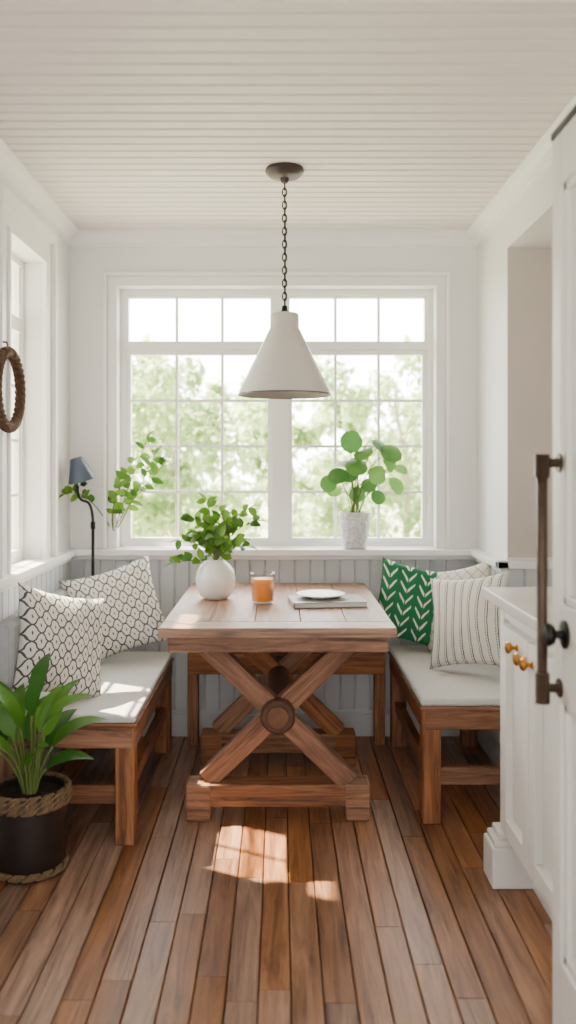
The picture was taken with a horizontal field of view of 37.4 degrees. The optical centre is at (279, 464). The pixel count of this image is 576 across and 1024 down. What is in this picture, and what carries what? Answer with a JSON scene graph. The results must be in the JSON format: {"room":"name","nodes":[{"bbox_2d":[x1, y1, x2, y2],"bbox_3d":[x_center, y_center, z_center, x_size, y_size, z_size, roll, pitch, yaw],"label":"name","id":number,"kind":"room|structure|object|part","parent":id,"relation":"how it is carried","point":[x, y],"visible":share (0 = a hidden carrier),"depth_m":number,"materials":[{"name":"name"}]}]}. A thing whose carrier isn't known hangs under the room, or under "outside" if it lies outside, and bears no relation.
{"room":"dining room","nodes":[
{"label":"dining room","id":0,"kind":"room"},
{"bbox_2d":[0,176,69,571],"bbox_3d":[-1.135,0.050,1.825,0.170,2.600,4.850,0,0,0],"label":"wall","id":1,"kind":"structure","parent":0,"point":[32,265],"depth_m":3.74,"materials":[{"name":"white paint"}]},
{"bbox_2d":[0,341,25,432],"bbox_3d":[-1.005,-0.285,3.110,0.070,0.337,0.319,0,0,0],"label":"wreath","id":2,"kind":"object","parent":1,"relation":"attached to","point":[6,352],"visible":1,"depth_m":3.16,"materials":[{"name":"wicker"}]},
{"bbox_2d":[11,253,23,563],"bbox_3d":[-1.147,-0.237,3.495,0.045,1.305,0.490,0,0,0],"label":"frame","id":3,"kind":"object","parent":1,"relation":"attached to","point":[17,316],"visible":0.66,"depth_m":3.69,"materials":[{"name":"paint"}]},
{"bbox_2d":[0,182,57,578],"bbox_3d":[-1.032,-0.310,3.495,0.036,1.450,0.780,0,0,0],"label":"trim","id":4,"kind":"structure","parent":1,"relation":"attached to","point":[17,221],"depth_m":3.64,"materials":[{"name":"paint"}]},
{"bbox_2d":[0,560,71,754],"bbox_3d":[-1.044,0.848,2.625,0.012,0.805,3.250,0,0,0],"label":"trim","id":5,"kind":"structure","parent":1,"relation":"attached to","point":[48,582],"depth_m":3.64,"materials":[{"name":"paint"}]},
{"bbox_2d":[0,550,75,592],"bbox_3d":[-1.060,0.441,2.585,0.120,0.058,3.170,0,0,0],"label":"trim","id":6,"kind":"structure","parent":1,"relation":"attached to","point":[23,574],"depth_m":3.52,"materials":[{"name":"paint"}]},
{"bbox_2d":[0,138,78,247],"bbox_3d":[-1.020,-1.123,1.825,0.060,0.075,4.850,0,0,0],"label":"trim","id":7,"kind":"structure","parent":1,"relation":"attached to","point":[13,171],"depth_m":3.53,"materials":[{"name":"paint"}]},
{"bbox_2d":[24,748,63,770],"bbox_3d":[-1.039,1.285,2.614,0.022,0.130,3.228,0,0,0],"label":"baseboard","id":8,"kind":"structure","parent":1,"relation":"attached to","point":[54,751],"depth_m":3.76,"materials":[{"name":"paint"}]},
{"bbox_2d":[109,533,118,546],"bbox_3d":[-0.830,0.365,4.250,0.052,0.089,0.052,0,0,0],"label":"bud vase","id":9,"kind":"object","parent":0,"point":[112,538],"depth_m":4.23,"materials":[{"name":"white ceramic"}]},
{"bbox_2d":[70,248,476,547],"bbox_3d":[0.225,0.050,4.325,3.050,2.600,0.150,0,0,0],"label":"wall","id":10,"kind":"structure","parent":0,"point":[87,265],"depth_m":4.25,"materials":[{"name":"white paint"}]},
{"bbox_2d":[72,560,474,709],"bbox_3d":[-0.033,0.848,4.244,2.035,0.805,0.012,0,0,0],"label":"wainscoting","id":11,"kind":"structure","parent":10,"relation":"attached to","point":[171,582],"depth_m":4.24,"materials":[{"name":"paint"}]},
{"bbox_2d":[71,230,475,247],"bbox_3d":[-0.033,-1.123,4.220,2.035,0.075,0.060,0,0,0],"label":"trim","id":12,"kind":"structure","parent":10,"relation":"attached to","point":[84,238],"depth_m":4.22,"materials":[{"name":"paint"}]},
{"bbox_2d":[67,546,479,559],"bbox_3d":[-0.033,0.441,4.255,2.035,0.058,0.170,0,0,0],"label":"trim","id":13,"kind":"structure","parent":10,"relation":"attached to","point":[122,552],"depth_m":4.21,"materials":[{"name":"paint"}]},
{"bbox_2d":[59,431,171,546],"bbox_3d":[-0.787,0.121,4.149,0.548,0.578,0.255,0,0,0],"label":"branches","id":14,"kind":"object","parent":13,"relation":"on","point":[118,508],"visible":0.99,"depth_m":4.15,"materials":[{"name":"green plant"}]},
{"bbox_2d":[320,430,406,548],"bbox_3d":[0.413,0.119,4.186,0.438,0.582,0.247,0,0,0],"label":"potted pilea","id":15,"kind":"object","parent":13,"relation":"on","point":[354,525],"visible":1,"depth_m":4.16,"materials":[{"name":"plant"}]},
{"bbox_2d":[338,511,371,548],"bbox_3d":[0.372,0.322,4.225,0.168,0.177,0.168,0,0,0],"label":"pot","id":16,"kind":"object","parent":15,"relation":"attached to","point":[354,525],"depth_m":4.17,"materials":[{"name":"ceramic"}]},
{"bbox_2d":[120,290,432,545],"bbox_3d":[-0.018,-0.237,4.338,1.585,1.305,0.065,0,0,0],"label":"window","id":17,"kind":"structure","parent":10,"relation":"attached to","point":[279,446],"depth_m":4.32,"materials":[{"name":"paint"}]},
{"bbox_2d":[103,272,449,548],"bbox_3d":[-0.018,-0.272,4.232,1.721,1.373,0.036,0,0,0],"label":"trim","id":18,"kind":"structure","parent":10,"relation":"attached to","point":[112,281],"depth_m":4.24,"materials":[{"name":"paint"}]},
{"bbox_2d":[142,709,459,735],"bbox_3d":[-0.033,1.285,4.239,2.035,0.130,0.022,0,0,0],"label":"baseboard","id":19,"kind":"structure","parent":10,"relation":"attached to","point":[361,721],"depth_m":4.23,"materials":[{"name":"paint"}]},
{"bbox_2d":[189,753,359,1023],"bbox_3d":[0.225,1.389,1.900,3.050,0.041,5.000,0,0,0],"label":"subfloor","id":20,"kind":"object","parent":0,"point":[268,753],"visible":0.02,"depth_m":2.54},
{"bbox_2d":[0,736,552,1023],"bbox_3d":[0.225,1.360,1.900,3.047,0.020,4.998,0,0,0],"label":"floor","id":21,"kind":"structure","parent":0,"point":[116,936],"depth_m":2.54,"materials":[{"name":"brown wood"}]},
{"bbox_2d":[0,653,106,883],"bbox_3d":[-0.839,1.003,2.858,0.504,0.692,0.369,0,0,0],"label":"floor plant","id":22,"kind":"object","parent":21,"relation":"on","point":[34,802],"visible":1,"depth_m":2.79,"materials":[{"name":"green plant"}]},
{"bbox_3d":[-0.835,1.212,2.840,0.252,0.274,0.252,0,0,0],"label":"pot","id":23,"kind":"part","parent":22,"relation":"part of","materials":[{"name":"black ceramic"}]},
{"bbox_2d":[68,456,95,575],"bbox_3d":[-0.935,0.654,4.097,0.165,1.391,0.139,0,0,0],"label":"floor lamp","id":24,"kind":"object","parent":21,"relation":"on","point":[80,472],"visible":0.7,"depth_m":4.06,"materials":[{"name":"black metal"}]},
{"bbox_3d":[-0.952,0.026,4.095,0.132,0.135,0.134,0,0,0],"label":"lamp shade","id":25,"kind":"part","parent":24,"relation":"part of","materials":[{"name":"blue fabric"}]},
{"bbox_2d":[0,587,173,844],"bbox_3d":[-0.762,0.955,3.525,0.515,0.790,1.050,0,0,0],"label":"wooden bench","id":26,"kind":"object","parent":21,"relation":"on","point":[134,684],"visible":0.56,"depth_m":3.05,"materials":[{"name":"brown wood"}]},
{"bbox_3d":[-0.970,1.138,3.045,0.070,0.422,0.070,0,0,0],"label":"leg","id":27,"kind":"part","parent":26,"relation":"part of","materials":[{"name":"brown wood"}]},
{"bbox_3d":[-0.985,0.723,3.535,0.070,0.325,1.030,0,0,0],"label":"backrest","id":28,"kind":"part","parent":26,"relation":"part of","materials":[{"name":"fabric"}]},
{"bbox_2d":[12,582,103,696],"bbox_3d":[-0.829,0.675,3.219,0.189,0.480,0.494,0,0,40],"label":"patterned pillow","id":29,"kind":"object","parent":26,"relation":"on","point":[69,629],"visible":0.88,"depth_m":3.16,"materials":[{"name":"fabric"}]},
{"bbox_3d":[-0.970,1.138,4.010,0.070,0.422,0.070,0,0,0],"label":"leg","id":30,"kind":"part","parent":26,"relation":"part of","materials":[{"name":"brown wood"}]},
{"bbox_2d":[25,651,172,722],"bbox_3d":[-0.763,0.900,3.524,0.509,0.030,1.044,0,0,0],"label":"seat cushion","id":31,"kind":"object","parent":26,"relation":"on","point":[130,680],"depth_m":3.40,"materials":[{"name":"fabric"}]},
{"bbox_2d":[59,555,166,659],"bbox_3d":[-0.741,0.660,3.862,0.500,0.485,0.199,0,0,-20],"label":"patterned pillow","id":32,"kind":"object","parent":26,"relation":"on","point":[133,616],"visible":0.76,"depth_m":3.82,"materials":[{"name":"fabric"}]},
{"bbox_3d":[-0.550,1.138,3.045,0.070,0.422,0.070,0,0,0],"label":"leg","id":33,"kind":"part","parent":26,"relation":"part of","materials":[{"name":"brown wood"}]},
{"bbox_3d":[-0.550,1.138,4.010,0.070,0.422,0.070,0,0,0],"label":"leg","id":34,"kind":"part","parent":26,"relation":"part of","materials":[{"name":"brown wood"}]},
{"bbox_2d":[158,583,396,820],"bbox_3d":[-0.008,0.963,3.575,0.844,0.773,1.150,0,0,0],"label":"dining table","id":35,"kind":"object","parent":21,"relation":"on","point":[215,629],"visible":0.92,"depth_m":3.22,"materials":[{"name":"brown wood"}]},
{"bbox_2d":[164,492,267,599],"bbox_3d":[-0.274,0.345,3.663,0.448,0.459,0.252,0,0,0],"label":"potted plant","id":36,"kind":"object","parent":35,"relation":"on","point":[215,578],"visible":1,"depth_m":3.63,"materials":[{"name":"green plant"}]},
{"bbox_2d":[250,573,275,604],"bbox_3d":[-0.072,0.512,3.540,0.108,0.126,0.108,0,0,0],"label":"juice glass","id":37,"kind":"object","parent":35,"relation":"on","point":[263,588],"visible":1,"depth_m":3.50,"materials":[{"name":"orange"}]},
{"bbox_2d":[287,594,367,608],"bbox_3d":[0.194,0.564,3.520,0.303,0.022,0.200,0,0,-7],"label":"book","id":38,"kind":"object","parent":35,"relation":"on","point":[347,600],"visible":0.97,"depth_m":3.44,"materials":[{"name":"paper"}]},
{"bbox_2d":[296,589,344,598],"bbox_3d":[0.170,0.542,3.545,0.204,0.018,0.204,0,0,0],"label":"plate","id":39,"kind":"object","parent":38,"relation":"on","point":[319,593],"visible":1,"depth_m":3.57,"materials":[{"name":"white ceramic"}]},
{"bbox_2d":[187,652,384,744],"bbox_3d":[0.030,1.122,4.100,0.950,0.454,0.140,0,0,0],"label":"wooden bench","id":40,"kind":"object","parent":21,"relation":"on","point":[373,663],"visible":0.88,"depth_m":4.04,"materials":[{"name":"brown wood"}]},
{"bbox_3d":[-0.420,1.137,4.120,0.050,0.424,0.060,0,0,0],"label":"leg","id":41,"kind":"part","parent":40,"relation":"part of","materials":[{"name":"brown wood"}]},
{"bbox_3d":[0.480,1.137,4.120,0.050,0.424,0.060,0,0,0],"label":"leg","id":42,"kind":"part","parent":40,"relation":"part of","materials":[{"name":"brown wood"}]},
{"bbox_2d":[388,645,499,823],"bbox_3d":[0.742,1.112,3.660,0.433,0.474,0.960,0,0,0],"label":"wooden bench","id":43,"kind":"object","parent":21,"relation":"on","point":[465,698],"visible":0.63,"depth_m":3.24,"materials":[{"name":"brown wood"}]},
{"bbox_3d":[0.570,1.133,4.100,0.070,0.432,0.070,0,0,0],"label":"leg","id":44,"kind":"part","parent":43,"relation":"part of","materials":[{"name":"brown wood"}]},
{"bbox_2d":[378,557,437,645],"bbox_3d":[0.634,0.660,4.015,0.443,0.436,0.140,0,0,10],"label":"pillow","id":45,"kind":"object","parent":43,"relation":"on","point":[405,595],"visible":0.63,"depth_m":3.98,"materials":[{"name":"fabric"}]},
{"bbox_3d":[0.570,1.133,3.225,0.070,0.432,0.070,0,0,0],"label":"leg","id":46,"kind":"part","parent":43,"relation":"part of","materials":[{"name":"brown wood"}]},
{"bbox_2d":[389,645,499,705],"bbox_3d":[0.741,0.890,3.659,0.427,0.030,0.954,0,0,0],"label":"seat cushion","id":47,"kind":"object","parent":43,"relation":"on","point":[457,684],"depth_m":3.47,"materials":[{"name":"fabric"}]},
{"bbox_2d":[427,562,490,651],"bbox_3d":[0.823,0.650,3.912,0.453,0.447,0.129,0,0,41],"label":"lattice pillow","id":48,"kind":"object","parent":43,"relation":"on","point":[482,570],"visible":0.13,"depth_m":3.90,"materials":[{"name":"fabric"}]},
{"bbox_3d":[0.908,1.133,4.100,0.070,0.432,0.070,0,0,0],"label":"leg","id":49,"kind":"part","parent":43,"relation":"part of","materials":[{"name":"brown wood"}]},
{"bbox_2d":[429,571,509,668],"bbox_3d":[0.800,0.660,3.600,0.432,0.437,0.169,0,0,36],"label":"striped pillow","id":50,"kind":"object","parent":43,"relation":"on","point":[466,630],"visible":0.84,"depth_m":3.55,"materials":[{"name":"fabric"}]},
{"bbox_2d":[482,587,552,921],"bbox_3d":[1.137,0.880,2.450,0.925,0.940,0.820,0,0,0],"label":"base cabinet","id":51,"kind":"object","parent":21,"relation":"on","point":[518,848],"visible":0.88,"depth_m":2.54,"materials":[{"name":"paint"}]},
{"bbox_3d":[0.695,0.550,2.560,0.037,0.038,0.038,0,0,0],"label":"knob","id":52,"kind":"part","parent":51,"relation":"part of","materials":[{"name":"gold metal"}]},
{"bbox_2d":[482,587,552,631],"bbox_3d":[1.140,0.427,2.450,0.920,0.035,0.820,0,0,0],"label":"countertop","id":53,"kind":"structure","parent":51,"relation":"on","point":[520,603],"depth_m":2.59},
{"bbox_3d":[0.695,0.565,2.470,0.037,0.038,0.038,0,0,0],"label":"knob","id":54,"kind":"part","parent":51,"relation":"part of","materials":[{"name":"gold metal"}]},
{"bbox_3d":[0.695,0.565,2.405,0.037,0.038,0.038,0,0,0],"label":"knob","id":55,"kind":"part","parent":51,"relation":"part of","materials":[{"name":"gold metal"}]},
{"bbox_2d":[553,115,575,1023],"bbox_3d":[0.671,0.286,1.587,0.046,2.112,0.874,0,0,0],"label":"door","id":56,"kind":"structure","parent":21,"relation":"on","point":[564,144],"depth_m":1.95,"materials":[{"name":"paint"}]},
{"bbox_2d":[534,453,569,704],"bbox_3d":[0.619,0.262,1.942,0.059,0.577,0.089,0,0,0],"label":"door handle","id":57,"kind":"object","parent":56,"relation":"attached to","point":[547,635],"depth_m":1.95,"materials":[{"name":"brown metal"}]},
{"bbox_3d":[0.622,0.385,1.930,0.052,0.064,0.064,0,0,0],"label":"black knob","id":58,"kind":"part","parent":57,"relation":"part of","materials":[{"name":"metal"}]},
{"bbox_2d":[551,104,575,140],"bbox_3d":[0.671,-0.778,1.587,0.054,0.017,0.874,0,0,0],"label":"track","id":59,"kind":"object","parent":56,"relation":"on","point":[572,113],"visible":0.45,"depth_m":1.93,"materials":[{"name":"black metal"}]},
{"bbox_2d":[0,0,575,229],"bbox_3d":[0.225,-1.173,1.900,3.050,0.025,4.993,0,0,0],"label":"ceiling","id":60,"kind":"structure","parent":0,"point":[129,114],"depth_m":2.74,"materials":[{"name":"paint"}]},
{"bbox_2d":[477,165,552,560],"bbox_3d":[1.367,0.050,1.825,0.765,2.600,4.850,0,0,0],"label":"wall","id":61,"kind":"structure","parent":0,"point":[529,224],"depth_m":3.88,"materials":[{"name":"white paint"}]},
{"bbox_2d":[475,561,500,739],"bbox_3d":[0.979,0.848,3.970,0.012,0.805,0.560,0,0,0],"label":"trim","id":62,"kind":"structure","parent":61,"relation":"attached to","point":[493,572],"depth_m":3.85,"materials":[{"name":"paint"}]},
{"bbox_2d":[477,730,499,764],"bbox_3d":[0.974,1.285,3.959,0.022,0.130,0.538,0,0,0],"label":"baseboard","id":63,"kind":"structure","parent":61,"relation":"attached to","point":[487,739],"depth_m":3.89,"materials":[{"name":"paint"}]},
{"bbox_2d":[471,550,552,572],"bbox_3d":[1.278,0.443,3.910,0.685,0.055,0.520,0,0,0],"label":"trim","id":64,"kind":"structure","parent":61,"relation":"attached to","point":[498,564],"depth_m":3.65,"materials":[{"name":"paint"}]},
{"bbox_2d":[468,94,575,247],"bbox_3d":[0.955,-1.123,1.825,0.060,0.075,4.850,0,0,0],"label":"trim","id":65,"kind":"structure","parent":61,"relation":"attached to","point":[539,159],"depth_m":3.39,"materials":[{"name":"paint"}]},
{"bbox_2d":[507,569,552,586],"bbox_3d":[1.302,0.848,3.684,0.635,0.805,0.012,0,0,0],"label":"trim","id":66,"kind":"structure","parent":61,"relation":"attached to","point":[517,577],"depth_m":3.68,"materials":[{"name":"paint"}]},
{"bbox_2d":[507,248,552,556],"bbox_3d":[1.304,-0.270,3.686,0.633,1.340,0.008,0,0,0],"label":"wall niche","id":67,"kind":"object","parent":61,"relation":"in","point":[529,270],"visible":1,"depth_m":3.68,"materials":[{"name":"paint"}]},
{"bbox_3d":[0.225,-1.206,1.900,3.050,0.068,5.000,0,0,0],"label":"ceiling","id":68,"kind":"structure","parent":0,"visible":0},
{"bbox_2d":[238,162,330,398],"bbox_3d":[0.018,-0.716,3.330,0.366,0.888,0.366,0,0,0],"label":"pendant lamp","id":69,"kind":"object","parent":68,"relation":"hanging from","point":[284,366],"visible":1,"depth_m":3.25,"materials":[{"name":"metal"}]},
{"bbox_3d":[0.018,-0.437,3.330,0.362,0.326,0.362,0,0,0],"label":"lamp shade","id":70,"kind":"part","parent":69,"relation":"part of","materials":[{"name":"ceramic"}]},
{"bbox_3d":[0.018,-0.865,3.330,0.017,0.496,0.017,0,0,45],"label":"chain","id":71,"kind":"part","parent":69,"relation":"part of","materials":[{"name":"black metal"}]},
{"label":"outside","id":72,"kind":"structure","parent":0,"visible":0},
{"bbox_2d":[143,493,420,536],"bbox_3d":[0.000,1.825,25.000,60.000,0.050,70.000,0,0,0],"label":"lawn","id":73,"kind":"structure","parent":72,"point":[264,510],"depth_m":30.30,"materials":[{"name":"green plant"}]},
{"bbox_2d":[132,333,303,536],"bbox_3d":[-1.121,0.086,8.894,2.451,3.429,2.105,0,0,30],"label":"tree","id":74,"kind":"object","parent":73,"relation":"on","point":[154,372],"visible":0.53,"depth_m":8.73,"materials":[{"name":"green plant"}]},
{"bbox_2d":[132,376,420,536],"bbox_3d":[0.155,0.212,12.813,5.860,3.177,3.671,0,0,7],"label":"tree","id":75,"kind":"object","parent":73,"relation":"on","point":[304,435],"visible":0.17,"depth_m":12.59,"materials":[{"name":"green plant"}]},
{"bbox_2d":[292,334,420,536],"bbox_3d":[1.387,0.182,9.245,2.712,3.238,1.728,0,0,-8],"label":"tree","id":76,"kind":"object","parent":73,"relation":"on","point":[325,503],"visible":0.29,"depth_m":9.10,"materials":[{"name":"green plant"}]}
]}

